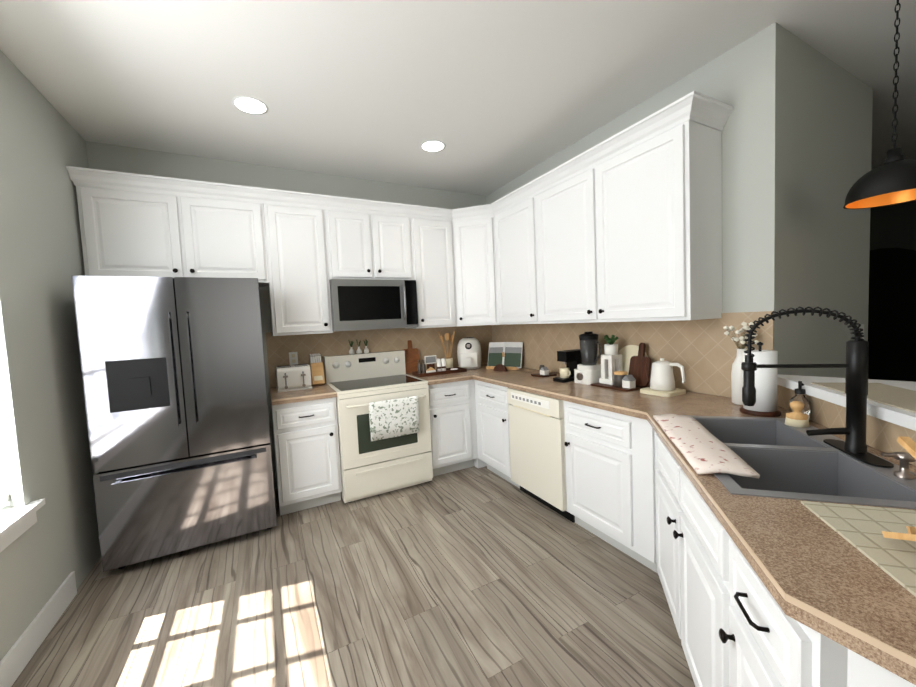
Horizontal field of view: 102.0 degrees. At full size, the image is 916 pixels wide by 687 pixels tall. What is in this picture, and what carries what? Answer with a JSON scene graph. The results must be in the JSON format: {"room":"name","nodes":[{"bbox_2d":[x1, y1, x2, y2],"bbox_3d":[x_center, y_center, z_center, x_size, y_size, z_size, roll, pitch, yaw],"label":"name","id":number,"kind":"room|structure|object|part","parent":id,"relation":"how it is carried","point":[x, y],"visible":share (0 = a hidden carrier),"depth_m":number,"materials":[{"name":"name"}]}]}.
{"room":"kitchen","nodes":[
{"label":"kitchen","id":0,"kind":"room"},
{"bbox_2d":[0,50,100,660],"bbox_3d":[-1.214,0.064,-0.075,0.160,2.835,6.700,-4,4,-28],"label":"wall","id":1,"kind":"structure","parent":0,"point":[44,435],"depth_m":1.94,"materials":[{"name":"grey paint"}]},
{"bbox_2d":[0,428,44,552],"bbox_3d":[-1.647,-0.051,0.801,0.190,1.880,2.280,-4,4,-28],"label":"window","id":2,"kind":"structure","parent":1,"relation":"in","point":[15,523],"depth_m":1.68,"materials":[{"name":"white"}]},
{"bbox_2d":[0,571,76,686],"bbox_3d":[-0.829,1.424,-0.423,0.014,0.130,5.640,-4,4,-28],"label":"baseboard","id":3,"kind":"structure","parent":1,"relation":"attached to","point":[17,657],"depth_m":1.69,"materials":[{"name":"white wood"}]},
{"bbox_2d":[86,141,486,489],"bbox_3d":[-0.832,-0.210,4.243,4.870,2.835,1.000,-4,4,-28],"label":"wall","id":4,"kind":"structure","parent":0,"point":[109,157],"depth_m":3.23,"materials":[{"name":"grey paint"}]},
{"bbox_2d":[71,179,269,286],"bbox_3d":[-2.069,-0.774,2.819,1.085,0.640,0.327,-4,4,-28],"label":"upper cabinet","id":5,"kind":"object","parent":4,"relation":"attached to","point":[127,229],"depth_m":2.65,"materials":[{"name":"white wood"}]},
{"bbox_2d":[266,199,332,335],"bbox_3d":[-1.375,-0.613,3.191,0.460,1.068,0.327,-4,4,-28],"label":"upper cabinet","id":6,"kind":"object","parent":4,"relation":"attached to","point":[298,234],"depth_m":3.05,"materials":[{"name":"white wood"}]},
{"bbox_2d":[326,203,417,282],"bbox_3d":[-0.843,-0.882,3.461,0.762,0.610,0.327,-4,4,-28],"label":"upper cabinet","id":7,"kind":"object","parent":4,"relation":"attached to","point":[370,243],"depth_m":3.32,"materials":[{"name":"white wood"}]},
{"bbox_2d":[329,279,417,330],"bbox_3d":[-0.793,-0.353,3.442,0.758,0.441,0.437,-4,4,-28],"label":"microwave","id":8,"kind":"object","parent":7,"relation":"attached to","point":[362,304],"visible":1,"depth_m":3.27,"materials":[{"name":"silver metal"}]},
{"bbox_2d":[266,325,489,387],"bbox_3d":[-0.644,0.068,3.781,2.310,0.485,0.010,-4,4,-28],"label":"backsplash","id":9,"kind":"structure","parent":4,"relation":"attached to","point":[427,340],"depth_m":3.67,"materials":[{"name":"tile"}]},
{"bbox_2d":[289,352,297,364],"bbox_3d":[-1.479,0.134,3.336,0.070,0.115,0.007,-4,4,-28],"label":"electrical outlet plate","id":10,"kind":"object","parent":9,"relation":"attached to","point":[293,358],"visible":1,"depth_m":3.33,"materials":[{"name":"white plastic"}]},
{"bbox_2d":[405,211,457,328],"bbox_3d":[-0.298,-0.695,3.755,0.445,1.068,0.327,-4,4,-28],"label":"upper cabinet","id":11,"kind":"object","parent":4,"relation":"attached to","point":[437,304],"depth_m":3.61,"materials":[{"name":"white wood"}]},
{"bbox_2d":[450,203,493,214],"bbox_3d":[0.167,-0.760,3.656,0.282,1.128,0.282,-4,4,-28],"label":"crown molding","id":12,"kind":"structure","parent":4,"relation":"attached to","point":[488,207],"depth_m":3.57,"materials":[{"name":"white wood"}]},
{"bbox_3d":[-0.593,-1.163,2.346,3.432,0.100,2.514,-4,4,-28],"label":"crown","id":13,"kind":"part","parent":12,"relation":"part of","materials":[{"name":"white wood"}]},
{"bbox_2d":[454,207,497,325],"bbox_3d":[0.236,-0.726,3.875,0.610,1.068,0.610,-4,4,-28],"label":"upper cabinet","id":14,"kind":"object","parent":4,"relation":"attached to","point":[473,230],"depth_m":3.65,"materials":[{"name":"white wood"}]},
{"bbox_2d":[11,466,694,686],"bbox_3d":[2.886,1.203,2.406,9.550,0.100,7.800,-4,4,-28],"label":"floor","id":15,"kind":"structure","parent":0,"point":[473,576],"depth_m":1.88,"materials":[{"name":"brown wood"}]},
{"bbox_2d":[72,276,276,571],"bbox_3d":[-1.871,0.464,2.645,0.913,1.775,0.842,-4,4,-28],"label":"fridge","id":16,"kind":"object","parent":15,"relation":"on","point":[174,388],"visible":0.98,"depth_m":2.28,"materials":[{"name":"grey metal"}]},
{"bbox_2d":[271,397,341,515],"bbox_3d":[-1.286,0.860,3.120,0.452,0.876,0.627,-4,4,-28],"label":"base cabinet","id":17,"kind":"object","parent":15,"relation":"on","point":[306,441],"depth_m":2.85,"materials":[{"name":"white wood"}]},
{"bbox_2d":[270,383,336,404],"bbox_3d":[-1.301,0.404,3.083,0.458,0.040,0.649,-4,4,-28],"label":"countertop","id":18,"kind":"structure","parent":17,"relation":"on","point":[324,391],"depth_m":2.87,"materials":[{"name":"laminate"}]},
{"bbox_2d":[276,364,311,391],"bbox_3d":[-1.401,0.286,3.160,0.265,0.193,0.273,-4,4,-28],"label":"toaster","id":19,"kind":"object","parent":18,"relation":"on","point":[293,377],"visible":1,"depth_m":3.06,"materials":[{"name":"white metal"}]},
{"bbox_2d":[309,353,324,385],"bbox_3d":[-1.263,0.240,3.317,0.100,0.292,0.188,-4,4,-28],"label":"knife block","id":20,"kind":"object","parent":18,"relation":"on","point":[317,370],"visible":0.98,"depth_m":3.27,"materials":[{"name":"brown wood"}]},
{"bbox_2d":[323,350,432,502],"bbox_3d":[-0.715,0.681,3.331,0.768,1.155,0.738,-4,4,-28],"label":"stove","id":21,"kind":"object","parent":15,"relation":"on","point":[383,417],"visible":1,"depth_m":3.08,"materials":[{"name":"beige metal"}]},
{"bbox_2d":[349,341,353,353],"bbox_3d":[-1.012,0.034,3.522,0.054,0.140,0.053,-4,4,-28],"label":"bud vase","id":22,"kind":"object","parent":21,"relation":"on","point":[351,350],"visible":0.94,"depth_m":3.51,"materials":[{"name":"white ceramic"}]},
{"bbox_2d":[356,339,361,353],"bbox_3d":[-0.950,0.029,3.554,0.054,0.140,0.053,-4,4,-28],"label":"bud vase","id":23,"kind":"object","parent":21,"relation":"on","point":[359,351],"visible":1,"depth_m":3.54,"materials":[{"name":"white ceramic"}]},
{"bbox_2d":[363,340,368,352],"bbox_3d":[-0.888,0.024,3.586,0.054,0.140,0.053,-4,4,-28],"label":"bud vase","id":24,"kind":"object","parent":21,"relation":"on","point":[366,349],"visible":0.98,"depth_m":3.58,"materials":[{"name":"white ceramic"}]},
{"bbox_2d":[369,396,418,440],"bbox_3d":[-0.515,0.610,3.037,0.412,0.315,0.036,-4,4,-28],"label":"towel","id":25,"kind":"object","parent":21,"relation":"hanging from","point":[391,418],"depth_m":3.02,"materials":[{"name":"white fabric"}]},
{"bbox_2d":[428,380,474,476],"bbox_3d":[-0.183,0.776,3.698,0.496,0.876,0.627,-4,4,-28],"label":"base cabinet","id":26,"kind":"object","parent":15,"relation":"on","point":[449,403],"depth_m":3.42,"materials":[{"name":"white wood"}]},
{"bbox_2d":[406,372,469,384],"bbox_3d":[-0.218,0.322,3.651,0.452,0.040,0.649,-4,4,-28],"label":"countertop","id":27,"kind":"structure","parent":26,"relation":"on","point":[453,377],"depth_m":3.42,"materials":[{"name":"laminate"}]},
{"bbox_2d":[404,340,419,372],"bbox_3d":[-0.483,0.129,3.831,0.170,0.345,0.094,-4,4,-28],"label":"cutting board","id":28,"kind":"object","parent":27,"relation":"on","point":[412,357],"visible":0.71,"depth_m":3.82,"materials":[{"name":"brown wood"}]},
{"bbox_2d":[412,355,466,376],"bbox_3d":[-0.184,0.208,3.683,0.510,0.178,0.190,-4,4,-28],"label":"tray","id":29,"kind":"object","parent":27,"relation":"on","point":[430,362],"visible":1,"depth_m":3.67,"materials":[{"name":"brown wood"}]},
{"bbox_2d":[438,331,454,367],"bbox_3d":[-0.110,0.075,3.940,0.176,0.407,0.104,-4,4,-28],"label":"utensil crock","id":30,"kind":"object","parent":27,"relation":"on","point":[449,361],"visible":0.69,"depth_m":3.92,"materials":[{"name":"beige ceramic"}]},
{"bbox_2d":[471,379,478,467],"bbox_3d":[0.292,0.741,3.928,0.659,0.876,0.659,-4,4,-28],"label":"base cabinet","id":31,"kind":"object","parent":15,"relation":"on","point":[474,434],"depth_m":3.54,"materials":[{"name":"white wood"}]},
{"bbox_2d":[467,364,909,463],"bbox_3d":[0.943,0.404,2.642,0.655,0.198,3.519,-4,4,-28],"label":"countertop","id":32,"kind":"structure","parent":31,"relation":"on","point":[716,409],"depth_m":2.12,"materials":[{"name":"laminate"}]},
{"bbox_2d":[457,337,481,368],"bbox_3d":[0.127,0.100,3.953,0.275,0.333,0.316,-4,4,-28],"label":"air fryer","id":33,"kind":"object","parent":32,"relation":"on","point":[469,352],"visible":0.94,"depth_m":3.87,"materials":[{"name":"white plastic"}]},
{"bbox_2d":[493,364,506,371],"bbox_3d":[0.419,0.240,3.663,0.140,0.075,0.047,0,4,37],"label":"trivet","id":34,"kind":"object","parent":32,"relation":"on","point":[499,367],"visible":0.94,"depth_m":3.65,"materials":[{"name":"brown wood"}]},
{"bbox_2d":[486,342,522,369],"bbox_3d":[0.469,0.122,3.819,0.380,0.274,0.146,0,4,32],"label":"cookbook stand","id":35,"kind":"object","parent":32,"relation":"on","point":[508,355],"visible":0.9,"depth_m":3.81,"materials":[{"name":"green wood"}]},
{"bbox_2d":[531,365,556,377],"bbox_3d":[0.750,0.236,3.243,0.160,0.089,0.150,-4,4,-28],"label":"tray","id":36,"kind":"object","parent":32,"relation":"on","point":[543,371],"visible":1,"depth_m":3.20,"materials":[{"name":"brown wood"}]},
{"bbox_2d":[553,349,581,382],"bbox_3d":[0.900,0.174,2.953,0.275,0.235,0.119,-4,4,-28],"label":"coffee maker","id":37,"kind":"object","parent":32,"relation":"on","point":[571,359],"visible":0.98,"depth_m":2.91,"materials":[{"name":"black plastic"}]},
{"bbox_2d":[574,331,600,384],"bbox_3d":[0.995,0.103,2.798,0.202,0.386,0.198,-4,4,-28],"label":"blender","id":38,"kind":"object","parent":32,"relation":"on","point":[587,371],"visible":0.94,"depth_m":2.75,"materials":[{"name":"white plastic"}]},
{"bbox_2d":[590,335,649,391],"bbox_3d":[1.129,0.120,2.599,0.240,0.363,0.305,-4,4,-28],"label":"decorative tray","id":39,"kind":"object","parent":32,"relation":"on","point":[619,379],"visible":1,"depth_m":2.62,"materials":[{"name":"white ceramic"}]},
{"bbox_2d":[615,345,647,374],"bbox_3d":[1.237,0.144,2.654,0.059,0.268,0.270,-4,4,-28],"label":"plate","id":40,"kind":"object","parent":39,"relation":"on","point":[628,352],"visible":0.31,"depth_m":2.68,"materials":[{"name":"beige ceramic"}]},
{"bbox_2d":[628,343,650,385],"bbox_3d":[1.247,0.140,2.541,0.077,0.292,0.150,-4,4,-28],"label":"cutting board","id":41,"kind":"object","parent":39,"relation":"on","point":[637,369],"visible":0.79,"depth_m":2.53,"materials":[{"name":"brown wood"}]},
{"bbox_2d":[640,358,685,396],"bbox_3d":[1.282,0.202,2.330,0.200,0.218,0.289,-4,4,-28],"label":"kettle","id":42,"kind":"object","parent":32,"relation":"on","point":[662,381],"visible":1,"depth_m":2.28,"materials":[{"name":"beige ceramic"}]},
{"bbox_2d":[653,414,759,478],"bbox_3d":[0.910,0.365,1.433,0.161,0.026,0.660,-2,4,17],"label":"dish towel","id":43,"kind":"object","parent":32,"relation":"on","point":[701,448],"visible":1,"depth_m":1.30,"materials":[{"name":"white fabric"}]},
{"bbox_2d":[723,322,758,404],"bbox_3d":[1.515,0.103,1.976,0.134,0.436,0.154,-4,4,-28],"label":"flower vase","id":44,"kind":"object","parent":32,"relation":"on","point":[736,381],"visible":0.73,"depth_m":1.96,"materials":[{"name":"white ceramic"}]},
{"bbox_2d":[740,342,780,416],"bbox_3d":[1.449,0.163,1.781,0.156,0.345,0.156,-4,4,-28],"label":"paper towel","id":45,"kind":"object","parent":32,"relation":"on","point":[765,405],"visible":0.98,"depth_m":1.73,"materials":[{"name":"white paper"}]},
{"bbox_2d":[785,401,809,427],"bbox_3d":[1.433,0.294,1.569,0.080,0.102,0.080,-4,4,-28],"label":"dish brush","id":46,"kind":"object","parent":32,"relation":"on","point":[796,417],"visible":1,"depth_m":1.55,"materials":[{"name":"beige wood"}]},
{"bbox_2d":[683,415,915,508],"bbox_3d":[1.139,0.472,1.349,0.986,0.198,0.986,-4,4,-28],"label":"sink","id":47,"kind":"object","parent":32,"relation":"in","point":[793,466],"depth_m":1.29,"materials":[{"name":"grey stone"}]},
{"bbox_2d":[790,381,809,420],"bbox_3d":[1.512,0.253,1.641,0.068,0.176,0.066,-4,4,-28],"label":"soap bottle","id":48,"kind":"object","parent":32,"relation":"on","point":[799,392],"visible":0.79,"depth_m":1.62,"materials":[{"name":"clear glass"}]},
{"bbox_2d":[741,306,893,467],"bbox_3d":[1.238,0.121,1.264,0.336,0.501,0.336,-4,4,-28],"label":"faucet","id":49,"kind":"object","parent":32,"relation":"on","point":[856,366],"visible":1,"depth_m":1.24,"materials":[{"name":"black metal"}]},
{"bbox_2d":[475,380,519,487],"bbox_3d":[0.570,0.758,3.433,0.627,0.876,0.576,-4,4,-28],"label":"base cabinet","id":50,"kind":"object","parent":15,"relation":"on","point":[491,405],"depth_m":3.27,"materials":[{"name":"white wood"}]},
{"bbox_2d":[507,388,574,522],"bbox_3d":[0.832,0.779,2.903,0.644,0.872,0.602,-4,4,-28],"label":"dishwasher","id":51,"kind":"object","parent":15,"relation":"on","point":[537,446],"visible":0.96,"depth_m":2.70,"materials":[{"name":"beige metal"}]},
{"bbox_2d":[623,415,646,426],"bbox_3d":[1.359,0.813,1.905,0.655,0.876,0.607,-4,4,-28],"label":"base cabinet","id":52,"kind":"object","parent":15,"relation":"on","point":[627,420],"depth_m":2.03,"materials":[{"name":"white wood"}]},
{"bbox_2d":[564,421,714,586],"bbox_3d":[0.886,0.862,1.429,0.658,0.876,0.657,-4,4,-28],"label":"base cabinet","id":53,"kind":"object","parent":15,"relation":"on","point":[632,491],"depth_m":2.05,"materials":[{"name":"white wood"}]},
{"bbox_2d":[564,401,622,442],"bbox_3d":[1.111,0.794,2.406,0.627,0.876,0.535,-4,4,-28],"label":"drawer","id":54,"kind":"object","parent":53,"relation":"attached to","point":[580,421],"depth_m":2.30,"materials":[{"name":"white wood"}]},
{"bbox_2d":[615,408,915,495],"bbox_3d":[1.099,0.473,1.355,0.270,0.198,1.092,-4,4,-28],"label":"countertop","id":55,"kind":"structure","parent":53,"relation":"on","point":[818,456],"depth_m":1.31,"materials":[{"name":"stone"}]},
{"bbox_2d":[801,501,915,596],"bbox_3d":[1.007,0.421,0.638,0.425,0.006,0.535,-2,4,17],"label":"dish mat","id":56,"kind":"object","parent":55,"relation":"on","point":[860,528],"visible":1,"depth_m":0.81,"materials":[{"name":"beige fabric"}]},
{"bbox_2d":[882,436,915,540],"bbox_3d":[0.996,0.309,0.520,0.356,0.217,0.428,-2,4,17],"label":"dish rack","id":57,"kind":"object","parent":56,"relation":"on","point":[908,444],"visible":0.88,"depth_m":0.74,"materials":[{"name":"brown wood"}]},
{"bbox_2d":[880,452,915,478],"bbox_3d":[1.268,0.348,1.068,0.060,0.070,0.060,-4,4,-28],"label":"soap pump","id":58,"kind":"object","parent":55,"relation":"on","point":[904,458],"visible":0.92,"depth_m":1.06,"materials":[{"name":"silver metal"}]},
{"bbox_2d":[663,516,915,686],"bbox_3d":[0.979,0.899,0.736,0.685,0.876,0.685,-4,4,-28],"label":"base cabinet","id":59,"kind":"object","parent":15,"relation":"on","point":[732,631],"depth_m":0.93,"materials":[{"name":"white wood"}]},
{"bbox_2d":[653,428,915,684],"bbox_3d":[1.092,0.524,0.518,0.764,0.198,2.571,-4,4,-28],"label":"countertop","id":60,"kind":"structure","parent":59,"relation":"on","point":[813,571],"depth_m":0.76,"materials":[{"name":"laminate"}]},
{"bbox_2d":[0,0,915,195],"bbox_3d":[2.753,-1.724,2.233,9.550,0.100,7.800,-4,4,-28],"label":"ceiling","id":61,"kind":"structure","parent":0,"point":[493,95],"depth_m":2.07,"materials":[{"name":"white paint"}]},
{"bbox_2d":[232,96,267,114],"bbox_3d":[-1.304,-1.494,2.332,0.199,0.004,0.199,-5,4,-34],"label":"recessed light","id":62,"kind":"object","parent":61,"relation":"in","point":[249,105],"depth_m":2.32,"materials":[{"name":"white plastic"}]},
{"bbox_2d":[421,140,444,151],"bbox_3d":[-0.200,-1.583,2.978,0.199,0.004,0.199,-5,4,-34],"label":"recessed light","id":63,"kind":"object","parent":61,"relation":"in","point":[430,145],"depth_m":2.97,"materials":[{"name":"white"}]},
{"bbox_2d":[843,0,915,208],"bbox_3d":[1.906,-1.117,1.616,0.308,0.955,0.308,-4,4,-28],"label":"pendant lamp","id":64,"kind":"object","parent":61,"relation":"hanging from","point":[891,180],"visible":1,"depth_m":1.61,"materials":[{"name":"black metal"}]},
{"bbox_2d":[486,22,872,397],"bbox_3d":[1.598,-0.272,3.429,1.320,2.835,2.700,-4,4,-28],"label":"wall","id":65,"kind":"structure","parent":0,"point":[796,145],"depth_m":2.07,"materials":[{"name":"grey paint"}]},
{"bbox_2d":[494,191,533,324],"bbox_3d":[0.646,-0.717,3.399,0.327,1.068,0.611,-4,4,-28],"label":"upper cabinet","id":66,"kind":"object","parent":65,"relation":"attached to","point":[513,223],"depth_m":3.31,"materials":[{"name":"white wood"}]},
{"bbox_2d":[490,321,649,384],"bbox_3d":[1.023,0.031,3.137,0.009,0.485,2.699,-4,4,-28],"label":"backsplash","id":67,"kind":"structure","parent":65,"relation":"attached to","point":[541,342],"depth_m":3.36,"materials":[{"name":"tile"}]},
{"bbox_2d":[530,111,725,323],"bbox_3d":[1.075,-0.688,2.585,0.327,1.068,1.229,-4,4,-28],"label":"upper cabinet","id":68,"kind":"object","parent":65,"relation":"attached to","point":[624,225],"depth_m":2.22,"materials":[{"name":"white wood"}]},
{"bbox_2d":[650,311,915,465],"bbox_3d":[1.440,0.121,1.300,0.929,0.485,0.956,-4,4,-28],"label":"backsplash","id":69,"kind":"structure","parent":65,"relation":"attached to","point":[703,352],"depth_m":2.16,"materials":[{"name":"tile"}]},
{"bbox_2d":[857,324,863,338],"bbox_3d":[2.681,-0.066,2.472,0.120,0.120,0.010,-4,4,-28],"label":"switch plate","id":70,"kind":"object","parent":65,"relation":"attached to","point":[862,326],"visible":0.26,"depth_m":2.48,"materials":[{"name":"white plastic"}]},
{"bbox_2d":[868,200,915,381],"bbox_3d":[5.816,-0.500,4.064,0.205,2.835,7.490,-4,4,-28],"label":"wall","id":71,"kind":"structure","parent":0,"point":[892,316],"depth_m":4.61,"materials":[{"name":"black"}]},
{"bbox_3d":[1.954,0.786,0.544,1.034,1.035,2.800,-4,4,-28],"label":"wall","id":72,"kind":"structure","parent":0,"visible":0},
{"bbox_2d":[777,374,915,430],"bbox_3d":[1.916,0.250,0.511,1.088,0.040,2.811,-4,4,-28],"label":"trim","id":73,"kind":"structure","parent":72,"relation":"on","point":[898,416],"depth_m":1.49,"materials":[{"name":"white"}]},
{"bbox_2d":[811,382,915,412],"bbox_3d":[1.860,0.232,0.460,0.907,0.005,2.374,-4,4,-28],"label":"ledge","id":74,"kind":"object","parent":73,"relation":"on","point":[897,397],"visible":0.83,"depth_m":1.37,"materials":[{"name":"beige"}]}
]}

